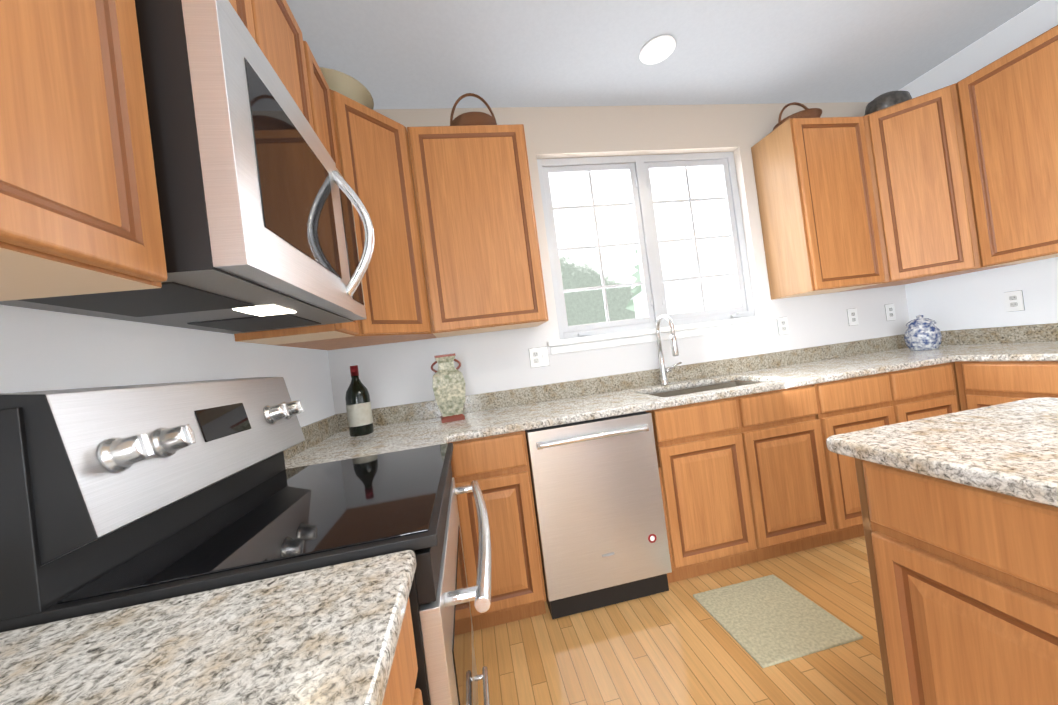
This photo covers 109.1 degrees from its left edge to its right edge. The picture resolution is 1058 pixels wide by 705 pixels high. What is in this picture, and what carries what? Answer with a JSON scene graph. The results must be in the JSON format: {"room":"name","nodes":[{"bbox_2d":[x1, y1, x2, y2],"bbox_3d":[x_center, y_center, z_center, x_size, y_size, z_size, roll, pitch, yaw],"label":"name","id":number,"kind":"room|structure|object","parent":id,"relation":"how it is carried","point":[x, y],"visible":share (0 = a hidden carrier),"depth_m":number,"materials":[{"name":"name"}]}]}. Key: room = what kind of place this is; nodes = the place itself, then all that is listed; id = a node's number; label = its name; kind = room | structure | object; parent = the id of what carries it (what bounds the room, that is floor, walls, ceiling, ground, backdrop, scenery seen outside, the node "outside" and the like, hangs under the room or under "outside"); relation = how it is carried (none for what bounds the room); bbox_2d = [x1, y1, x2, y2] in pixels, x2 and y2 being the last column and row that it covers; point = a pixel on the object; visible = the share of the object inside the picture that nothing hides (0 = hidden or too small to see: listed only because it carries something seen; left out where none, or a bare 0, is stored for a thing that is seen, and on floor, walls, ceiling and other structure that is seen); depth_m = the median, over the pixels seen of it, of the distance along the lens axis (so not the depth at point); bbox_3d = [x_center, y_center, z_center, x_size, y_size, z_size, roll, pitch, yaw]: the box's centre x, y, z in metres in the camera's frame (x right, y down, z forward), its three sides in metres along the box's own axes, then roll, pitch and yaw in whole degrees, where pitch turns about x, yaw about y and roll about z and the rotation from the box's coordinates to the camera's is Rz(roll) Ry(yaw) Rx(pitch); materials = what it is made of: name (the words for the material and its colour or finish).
{"room":"kitchen","nodes":[
{"label":"kitchen","id":0,"kind":"room"},
{"bbox_2d":[0,305,334,426],"bbox_3d":[-0.711,-0.094,-0.948,0.150,2.760,6.530,-7,-1,-10],"label":"wall","id":1,"kind":"structure","parent":0,"point":[42,350],"depth_m":0.89,"materials":[{"name":"paint"}]},
{"bbox_2d":[0,0,167,300],"bbox_3d":[-0.735,-0.619,0.300,0.340,1.070,0.526,-7,-1,-10],"label":"upper cabinet","id":2,"kind":"object","parent":1,"relation":"attached to","point":[79,209],"depth_m":0.47,"materials":[{"name":"beige wood"}]},
{"bbox_2d":[229,0,267,59],"bbox_3d":[-0.842,-0.859,0.754,0.340,0.558,0.377,-7,-1,-10],"label":"upper cabinet","id":3,"kind":"object","parent":1,"relation":"attached to","point":[251,12],"depth_m":0.97,"materials":[{"name":"beige wood"}]},
{"bbox_2d":[260,0,323,144],"bbox_3d":[-0.903,-0.848,1.125,0.340,0.558,0.376,-7,-1,-10],"label":"upper cabinet","id":4,"kind":"object","parent":1,"relation":"attached to","point":[290,56],"depth_m":1.22,"materials":[{"name":"beige wood"}]},
{"bbox_2d":[0,0,374,333],"bbox_3d":[-0.711,-0.342,0.951,0.534,0.484,0.752,-7,-1,-10],"label":"microwave","id":5,"kind":"object","parent":4,"relation":"attached to","point":[258,198],"visible":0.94,"depth_m":0.67,"materials":[{"name":"grey metal"}]},
{"bbox_2d":[234,54,363,347],"bbox_3d":[-0.924,-0.585,1.441,0.340,1.070,0.257,-7,-1,-10],"label":"upper cabinet","id":6,"kind":"object","parent":1,"relation":"attached to","point":[328,333],"depth_m":1.48,"materials":[{"name":"beige wood"}]},
{"bbox_2d":[283,414,342,460],"bbox_3d":[-1.009,0.385,1.693,0.018,0.101,0.836,-7,-1,-10],"label":"backsplash","id":7,"kind":"structure","parent":1,"relation":"attached to","point":[316,432],"depth_m":1.80,"materials":[{"name":"beige stone"}]},
{"bbox_2d":[304,90,436,349],"bbox_3d":[-0.863,-0.589,1.890,0.608,1.070,0.609,-7,-1,-10],"label":"upper cabinet","id":8,"kind":"object","parent":1,"relation":"attached to","point":[375,152],"depth_m":1.76,"materials":[{"name":"beige wood"}]},
{"bbox_2d":[319,67,373,109],"bbox_3d":[-0.983,-1.190,1.874,0.410,0.150,0.410,-7,-1,-10],"label":"bowl","id":9,"kind":"object","parent":8,"relation":"on","point":[346,85],"visible":0.15,"depth_m":1.77,"materials":[{"name":"beige ceramic"}]},
{"bbox_2d":[327,102,909,413],"bbox_3d":[0.814,-0.256,2.544,4.030,2.760,0.150,-7,-1,-10],"label":"wall","id":10,"kind":"structure","parent":0,"point":[397,373],"depth_m":2.45,"materials":[{"name":"paint"}]},
{"bbox_2d":[407,124,547,337],"bbox_3d":[-0.285,-0.660,2.124,0.612,1.070,0.340,-7,-1,-10],"label":"upper cabinet","id":11,"kind":"object","parent":10,"relation":"attached to","point":[478,229],"visible":1,"depth_m":1.96,"materials":[{"name":"beige wood"}]},
{"bbox_2d":[450,93,496,125],"bbox_3d":[-0.319,-1.333,2.130,0.267,0.272,0.260,-7,-1,-10],"label":"basket","id":12,"kind":"object","parent":11,"relation":"on","point":[472,118],"visible":0.6,"depth_m":2.04,"materials":[{"name":"wicker"}]},
{"bbox_2d":[529,346,549,367],"bbox_3d":[0.065,0.028,2.324,0.120,0.122,0.019,-7,-1,-10],"label":"electrical outlet","id":13,"kind":"object","parent":10,"relation":"attached to","point":[539,356],"visible":1,"depth_m":2.33,"materials":[{"name":"grey plastic"}]},
{"bbox_2d":[339,334,907,430],"bbox_3d":[0.881,0.152,2.453,4.026,0.101,0.024,-7,-1,-10],"label":"backsplash","id":14,"kind":"structure","parent":10,"relation":"attached to","point":[389,415],"depth_m":2.40,"materials":[{"name":"beige stone"}]},
{"bbox_2d":[537,152,754,339],"bbox_3d":[0.815,-0.750,2.549,1.445,1.180,0.110,-7,-1,-10],"label":"window","id":15,"kind":"structure","parent":10,"relation":"in","point":[637,168],"depth_m":2.55,"materials":[{"name":"white plastic"}]},
{"bbox_2d":[547,314,777,354],"bbox_3d":[0.904,-0.124,2.487,1.615,0.084,0.105,-7,-1,-10],"label":"window sill","id":16,"kind":"structure","parent":10,"relation":"attached to","point":[631,338],"depth_m":2.44,"materials":[{"name":"white paint"}]},
{"bbox_2d":[777,317,788,334],"bbox_3d":[1.766,-0.185,2.616,0.077,0.122,0.010,-7,-1,-10],"label":"electrical outlet","id":17,"kind":"object","parent":10,"relation":"attached to","point":[782,323],"visible":0.98,"depth_m":2.61,"materials":[{"name":"grey plastic"}]},
{"bbox_2d":[751,117,884,299],"bbox_3d":[1.899,-0.933,2.494,0.532,1.070,0.340,-7,-1,-10],"label":"upper cabinet","id":18,"kind":"object","parent":10,"relation":"attached to","point":[817,209],"visible":1,"depth_m":2.35,"materials":[{"name":"beige wood"}]},
{"bbox_2d":[773,102,821,129],"bbox_3d":[1.769,-1.557,2.493,0.277,0.198,0.270,-7,-1,-10],"label":"basket","id":19,"kind":"object","parent":18,"relation":"on","point":[811,113],"visible":0.5,"depth_m":2.40,"materials":[{"name":"wicker"}]},
{"bbox_2d":[847,308,857,325],"bbox_3d":[2.334,-0.256,2.712,0.077,0.122,0.010,-7,-1,-10],"label":"electrical outlet","id":20,"kind":"object","parent":10,"relation":"attached to","point":[852,317],"visible":1,"depth_m":2.71,"materials":[{"name":"grey plastic"}]},
{"bbox_2d":[885,304,895,320],"bbox_3d":[2.657,-0.296,2.767,0.077,0.122,0.010,-7,-1,-10],"label":"electrical outlet","id":21,"kind":"object","parent":10,"relation":"attached to","point":[890,311],"visible":1,"depth_m":2.76,"materials":[{"name":"grey plastic"}]},
{"bbox_2d":[286,0,1039,108],"bbox_3d":[1.167,-1.771,-0.663,4.630,0.100,6.780,-7,-1,-10],"label":"ceiling","id":22,"kind":"structure","parent":0,"point":[413,54],"depth_m":2.03,"materials":[{"name":"paint"}]},
{"bbox_2d":[639,35,675,64],"bbox_3d":[0.693,-1.630,2.033,0.190,0.012,0.190,-7,-1,-10],"label":"recessed light","id":23,"kind":"object","parent":22,"relation":"in","point":[657,49],"visible":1,"depth_m":2.03,"materials":[{"name":"white paint"}]},
{"bbox_2d":[473,536,886,704],"bbox_3d":[1.527,1.066,-0.688,4.630,0.100,6.780,-7,-1,-10],"label":"floor","id":24,"kind":"structure","parent":0,"point":[677,643],"depth_m":1.47,"materials":[{"name":"brown wood"}]},
{"bbox_2d":[0,377,490,704],"bbox_3d":[-0.463,0.647,0.962,0.760,1.238,0.756,-7,-1,-10],"label":"range","id":25,"kind":"object","parent":24,"relation":"on","point":[114,497],"visible":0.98,"depth_m":0.68,"materials":[{"name":"black metal"}]},
{"bbox_2d":[382,598,422,704],"bbox_3d":[-0.408,0.827,0.310,0.628,0.880,0.526,-7,-1,-10],"label":"base cabinet","id":26,"kind":"object","parent":24,"relation":"on","point":[400,688],"visible":0.08,"depth_m":0.47,"materials":[{"name":"brown wood"}]},
{"bbox_2d":[0,550,416,704],"bbox_3d":[-0.417,0.364,0.064,0.643,0.035,1.036,-7,-1,-10],"label":"countertop","id":27,"kind":"structure","parent":26,"relation":"on","point":[327,635],"depth_m":0.44,"materials":[{"name":"stone"}]},
{"bbox_2d":[450,430,545,630],"bbox_3d":[-0.193,0.814,1.949,0.374,0.880,0.628,-7,-1,-10],"label":"base cabinet","id":28,"kind":"object","parent":24,"relation":"on","point":[499,463],"depth_m":1.65,"materials":[{"name":"brown wood"}]},
{"bbox_2d":[285,429,452,468],"bbox_3d":[-0.638,0.404,1.435,0.654,0.035,0.206,-7,-1,-10],"label":"countertop","id":29,"kind":"structure","parent":28,"relation":"on","point":[342,445],"depth_m":1.52,"materials":[{"name":"stone"}]},
{"bbox_2d":[525,411,671,618],"bbox_3d":[0.292,0.754,1.997,0.594,0.869,0.659,-7,-1,-10],"label":"dishwasher","id":30,"kind":"object","parent":24,"relation":"on","point":[600,516],"visible":1,"depth_m":1.72,"materials":[{"name":"silver metal"}]},
{"bbox_2d":[653,418,841,582],"bbox_3d":[1.051,0.799,2.156,0.913,0.600,0.628,-7,-1,-10],"label":"base cabinet","id":31,"kind":"object","parent":24,"relation":"on","point":[750,478],"depth_m":1.85,"materials":[{"name":"brown wood"}]},
{"bbox_2d":[693,574,862,667],"bbox_3d":[1.004,1.096,1.577,0.430,0.012,0.420,-7,-1,-10],"label":"area rug","id":32,"kind":"object","parent":24,"relation":"on","point":[767,621],"visible":0.98,"depth_m":1.53,"materials":[{"name":"fabric"}]},
{"bbox_2d":[730,371,901,540],"bbox_3d":[1.706,0.576,2.271,0.461,0.880,0.628,-7,-1,-10],"label":"base cabinet","id":33,"kind":"object","parent":24,"relation":"on","point":[837,407],"depth_m":1.94,"materials":[{"name":"brown wood"}]},
{"bbox_2d":[898,362,960,421],"bbox_3d":[2.149,0.521,2.346,0.446,0.880,0.628,-7,-1,-10],"label":"base cabinet","id":34,"kind":"object","parent":24,"relation":"on","point":[926,391],"depth_m":2.04,"materials":[{"name":"brown wood"}]},
{"bbox_2d":[301,343,1016,452],"bbox_3d":[0.941,0.210,2.142,4.026,0.035,0.654,-7,-1,-10],"label":"countertop","id":35,"kind":"structure","parent":34,"relation":"on","point":[485,423],"depth_m":1.96,"materials":[{"name":"stone"}]},
{"bbox_2d":[345,365,373,436],"bbox_3d":[-0.873,0.242,1.921,0.115,0.352,0.115,-7,-1,-10],"label":"wine bottle","id":36,"kind":"object","parent":35,"relation":"on","point":[359,410],"visible":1,"depth_m":1.88,"materials":[{"name":"black glass"}]},
{"bbox_2d":[431,353,464,422],"bbox_3d":[-0.432,0.188,2.026,0.167,0.352,0.167,-7,-1,-16],"label":"vase","id":37,"kind":"object","parent":35,"relation":"on","point":[448,383],"visible":1,"depth_m":1.96,"materials":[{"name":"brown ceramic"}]},
{"bbox_2d":[656,315,681,384],"bbox_3d":[0.896,-0.021,2.323,0.155,0.438,0.216,-7,-1,-10],"label":"faucet","id":38,"kind":"object","parent":35,"relation":"on","point":[663,370],"visible":1,"depth_m":2.38,"materials":[{"name":"metal"}]},
{"bbox_2d":[647,381,760,396],"bbox_3d":[1.022,0.336,2.150,0.744,0.230,0.434,-7,-1,-10],"label":"sink basin","id":39,"kind":"object","parent":35,"relation":"in","point":[700,389],"visible":0.1,"depth_m":2.36,"materials":[{"name":"silver metal"}]},
{"bbox_2d":[904,315,941,350],"bbox_3d":[2.618,-0.136,2.510,0.177,0.234,0.177,-7,-1,-10],"label":"ginger jar","id":40,"kind":"object","parent":35,"relation":"on","point":[921,333],"visible":1,"depth_m":2.46,"materials":[{"name":"ceramic"}]},
{"bbox_2d":[854,458,1057,704],"bbox_3d":[1.237,0.619,0.403,0.664,0.879,1.158,-7,-1,-10],"label":"kitchen island","id":41,"kind":"object","parent":24,"relation":"on","point":[964,581],"visible":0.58,"depth_m":0.72,"materials":[{"name":"brown wood"}]},
{"bbox_2d":[826,397,1057,506],"bbox_3d":[1.173,0.166,0.406,0.720,0.035,1.200,-7,-1,-10],"label":"island countertop","id":42,"kind":"structure","parent":41,"relation":"on","point":[1010,448],"depth_m":0.77,"materials":[{"name":"stone"}]},
{"bbox_2d":[955,361,1057,410],"bbox_3d":[2.800,0.431,1.576,0.628,0.879,1.142,-7,-1,-10],"label":"base cabinet","id":43,"kind":"object","parent":24,"relation":"on","point":[984,383],"visible":0.27,"depth_m":1.90,"materials":[{"name":"brown wood"}]},
{"bbox_2d":[957,341,1057,360],"bbox_3d":[2.735,-0.022,1.547,0.654,0.035,1.110,-7,-1,-10],"label":"countertop","id":44,"kind":"structure","parent":43,"relation":"on","point":[1026,351],"depth_m":1.94,"materials":[{"name":"stone"}]},
{"bbox_2d":[898,0,1057,345],"bbox_3d":[3.380,-0.606,-0.256,0.150,2.760,6.530,-7,-1,-10],"label":"wall","id":45,"kind":"structure","parent":0,"point":[973,300],"depth_m":2.32,"materials":[{"name":"paint"}]},
{"bbox_2d":[841,84,1009,291],"bbox_3d":[2.481,-1.008,2.456,0.608,1.070,0.608,-7,-1,-10],"label":"upper cabinet","id":46,"kind":"object","parent":45,"relation":"attached to","point":[964,174],"depth_m":2.26,"materials":[{"name":"brown wood"}]},
{"bbox_2d":[864,91,911,115],"bbox_3d":[2.392,-1.624,2.506,0.280,0.175,0.210,-7,-1,-10],"label":"pot","id":47,"kind":"object","parent":46,"relation":"on","point":[885,100],"visible":0.58,"depth_m":2.43,"materials":[{"name":"grey metal"}]},
{"bbox_2d":[940,323,1057,345],"bbox_3d":[2.986,-0.120,1.911,0.018,0.101,1.740,-7,-1,-10],"label":"backsplash","id":48,"kind":"structure","parent":45,"relation":"attached to","point":[1036,332],"depth_m":2.31,"materials":[{"name":"beige stone"}]},
{"bbox_2d":[953,25,1057,268],"bbox_3d":[2.706,-1.041,1.916,0.340,1.070,0.527,-7,-1,-10],"label":"upper cabinet","id":49,"kind":"object","parent":45,"relation":"attached to","point":[1008,108],"depth_m":1.97,"materials":[{"name":"brown wood"}]},
{"bbox_2d":[1004,290,1024,311],"bbox_3d":[2.908,-0.307,2.259,0.010,0.122,0.077,-7,-1,-10],"label":"electrical outlet","id":50,"kind":"object","parent":45,"relation":"attached to","point":[1014,300],"visible":1,"depth_m":2.25,"materials":[{"name":"grey plastic"}]},
{"label":"outside","id":51,"kind":"structure","parent":0,"visible":0},
{"bbox_2d":[549,168,736,325],"bbox_3d":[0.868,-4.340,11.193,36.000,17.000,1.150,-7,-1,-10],"label":"window panes","id":52,"kind":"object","parent":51,"point":[576,228],"depth_m":11.92,"materials":[{"name":"white"}]}
]}

